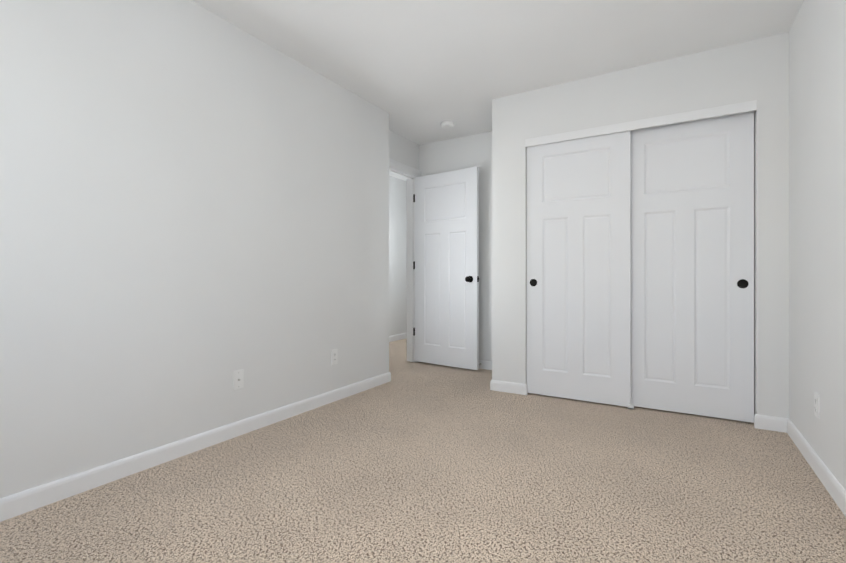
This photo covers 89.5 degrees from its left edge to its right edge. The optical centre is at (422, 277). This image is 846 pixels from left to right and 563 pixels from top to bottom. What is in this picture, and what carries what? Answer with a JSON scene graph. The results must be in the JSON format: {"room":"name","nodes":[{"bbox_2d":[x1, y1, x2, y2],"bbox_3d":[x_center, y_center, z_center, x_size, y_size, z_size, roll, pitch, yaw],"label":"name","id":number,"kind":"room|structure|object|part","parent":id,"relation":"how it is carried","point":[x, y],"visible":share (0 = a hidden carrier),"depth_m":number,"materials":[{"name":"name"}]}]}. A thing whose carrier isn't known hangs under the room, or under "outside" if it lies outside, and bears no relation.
{"room":"empty bedroom","nodes":[
{"label":"empty bedroom","id":0,"kind":"room"},
{"bbox_2d":[0,0,388,497],"bbox_3d":[-1.399,-0.276,2.304,0.250,2.440,3.828,0,0,31],"label":"wall","id":1,"kind":"structure","parent":0,"point":[194,205],"depth_m":2.20,"materials":[{"name":"paint"}]},
{"bbox_2d":[0,372,390,521],"bbox_3d":[-1.245,0.901,2.306,0.012,0.086,3.690,0,0,31],"label":"baseboard","id":2,"kind":"structure","parent":1,"relation":"attached to","point":[20,503],"depth_m":2.15,"materials":[{"name":"white paint"}]},
{"bbox_2d":[233,369,243,389],"bbox_3d":[-1.098,0.610,2.548,0.016,0.115,0.070,0,0,31],"label":"outlet plate","id":3,"kind":"object","parent":1,"relation":"attached to","point":[238,379],"visible":1,"depth_m":2.55,"materials":[{"name":"white plastic"}]},
{"bbox_2d":[331,349,337,364],"bbox_3d":[-0.676,0.607,3.261,0.008,0.115,0.070,0,0,31],"label":"duplex electrical outlet","id":4,"kind":"object","parent":1,"relation":"attached to","point":[334,356],"visible":1,"depth_m":3.26,"materials":[{"name":"white plastic"}]},
{"bbox_2d":[389,176,406,335],"bbox_3d":[-0.848,-0.275,5.775,0.115,2.440,3.750,0,0,31],"label":"wall","id":5,"kind":"structure","parent":0,"point":[397,256],"depth_m":6.44,"materials":[{"name":"paint"}]},
{"bbox_2d":[389,333,406,341],"bbox_3d":[-0.806,0.902,5.721,0.012,0.086,3.500,0,0,31],"label":"baseboard","id":6,"kind":"structure","parent":5,"relation":"attached to","point":[397,337],"depth_m":6.43,"materials":[{"name":"white paint"}]},
{"bbox_2d":[389,130,418,169],"bbox_3d":[-0.438,-0.276,4.273,0.125,2.440,1.338,0,0,31],"label":"wall","id":7,"kind":"structure","parent":0,"point":[403,150],"depth_m":4.54,"materials":[{"name":"paint"}]},
{"bbox_2d":[389,158,420,361],"bbox_3d":[-0.324,-0.130,4.448,0.146,2.149,0.980,0,0,31],"label":"door frame","id":8,"kind":"structure","parent":7,"relation":"attached to","point":[410,269],"depth_m":4.78,"materials":[{"name":"white paint"}]},
{"bbox_2d":[413,194,414,335],"bbox_3d":[-0.092,-0.140,4.771,0.037,1.578,0.002,0,0,31],"label":"jamb hinge leaves","id":9,"kind":"object","parent":8,"relation":"attached to","point":[414,263],"visible":0.64,"depth_m":4.77,"materials":[{"name":"brown metal"}]},
{"bbox_2d":[415,167,478,369],"bbox_3d":[0.235,-0.090,4.503,0.786,2.030,0.167,0,0,37],"label":"entry door","id":10,"kind":"structure","parent":9,"relation":"attached to","point":[446,268],"depth_m":4.46,"materials":[{"name":"paint"}]},
{"bbox_3d":[0.486,0.017,4.312,0.067,0.067,0.167,0,0,37],"label":"knob","id":11,"kind":"part","parent":10,"relation":"part of","materials":[{"name":"black metal"}]},
{"bbox_2d":[0,338,845,562],"bbox_3d":[0.136,0.994,3.261,4.520,0.100,7.050,0,0,31],"label":"floor","id":12,"kind":"structure","parent":0,"point":[416,462],"depth_m":1.87,"materials":[{"name":"carpet"}]},
{"bbox_2d":[419,131,491,360],"bbox_3d":[1.259,-0.276,4.103,3.211,2.440,0.115,0,0,31],"label":"wall","id":13,"kind":"structure","parent":0,"point":[459,153],"depth_m":4.43,"materials":[{"name":"paint"}]},
{"bbox_2d":[479,360,491,369],"bbox_3d":[0.455,0.902,4.510,1.164,0.086,0.012,0,0,31],"label":"baseboard","id":14,"kind":"structure","parent":13,"relation":"attached to","point":[487,365],"depth_m":4.39,"materials":[{"name":"white paint"}]},
{"bbox_2d":[191,0,802,180],"bbox_3d":[0.136,-1.546,3.262,4.520,0.100,7.050,0,0,31],"label":"ceiling","id":15,"kind":"structure","parent":0,"point":[419,71],"depth_m":2.68,"materials":[{"name":"paint"}]},
{"bbox_2d":[441,121,453,128],"bbox_3d":[0.238,-1.476,4.142,0.132,0.039,0.132,0,0,31],"label":"smoke detector","id":16,"kind":"object","parent":15,"relation":"attached to","point":[447,124],"visible":1,"depth_m":4.10,"materials":[{"name":"white plastic"}]},
{"bbox_2d":[492,32,788,417],"bbox_3d":[1.434,-0.276,3.142,1.922,2.440,0.115,0,0,31],"label":"wall","id":17,"kind":"structure","parent":0,"point":[753,70],"depth_m":2.90,"materials":[{"name":"paint"}]},
{"bbox_2d":[490,380,526,394],"bbox_3d":[0.700,0.901,3.507,0.311,0.086,0.012,0,0,31],"label":"baseboard","id":18,"kind":"structure","parent":17,"relation":"attached to","point":[509,387],"depth_m":3.50,"materials":[{"name":"white paint"}]},
{"bbox_2d":[525,100,756,146],"bbox_3d":[1.461,-1.081,3.060,1.478,0.062,0.019,0,0,31],"label":"valance","id":19,"kind":"object","parent":17,"relation":"attached to","point":[736,108],"visible":1,"depth_m":2.98,"materials":[{"name":"white paint"}]},
{"bbox_2d":[755,414,788,432],"bbox_3d":[2.154,0.901,2.636,0.168,0.086,0.012,0,0,31],"label":"baseboard","id":20,"kind":"structure","parent":17,"relation":"attached to","point":[772,423],"depth_m":2.63,"materials":[{"name":"white paint"}]},
{"bbox_2d":[789,0,845,489],"bbox_3d":[1.460,-0.276,1.204,0.115,2.440,4.881,0,0,31],"label":"wall","id":21,"kind":"structure","parent":0,"point":[817,197],"depth_m":2.05,"materials":[{"name":"paint"}]},
{"bbox_2d":[787,419,845,516],"bbox_3d":[1.226,0.901,0.937,0.012,0.086,3.882,0,0,31],"label":"baseboard","id":22,"kind":"structure","parent":21,"relation":"attached to","point":[835,489],"depth_m":2.00,"materials":[{"name":"white paint"}]},
{"bbox_2d":[814,392,819,418],"bbox_3d":[1.907,0.619,2.070,0.008,0.115,0.070,0,0,31],"label":"duplex electrical outlet","id":23,"kind":"object","parent":21,"relation":"attached to","point":[817,405],"visible":1,"depth_m":2.05,"materials":[{"name":"white plastic"}]},
{"bbox_3d":[1.492,-1.096,3.112,1.476,0.030,0.094,0,0,31],"label":"track rail","id":24,"kind":"object","parent":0,"visible":0},
{"bbox_2d":[527,131,630,406],"bbox_3d":[1.172,-0.083,3.274,0.758,2.030,0.038,0,0,31],"label":"closet door","id":25,"kind":"structure","parent":24,"relation":"hanging from","point":[578,269],"depth_m":3.24,"materials":[{"name":"paint"}]},
{"bbox_3d":[0.886,0.041,3.425,0.060,0.060,0.003,0,0,31],"label":"handle","id":26,"kind":"part","parent":25,"relation":"part of","materials":[{"name":"black metal"}]},
{"bbox_2d":[631,111,753,422],"bbox_3d":[1.807,-0.083,2.946,0.758,2.030,0.038,0,0,31],"label":"closet door","id":27,"kind":"structure","parent":24,"relation":"hanging from","point":[692,267],"depth_m":2.90,"materials":[{"name":"paint"}]},
{"bbox_3d":[2.072,0.041,2.767,0.060,0.060,0.003,0,0,31],"label":"handle","id":28,"kind":"part","parent":27,"relation":"part of","materials":[{"name":"black metal"}]}
]}

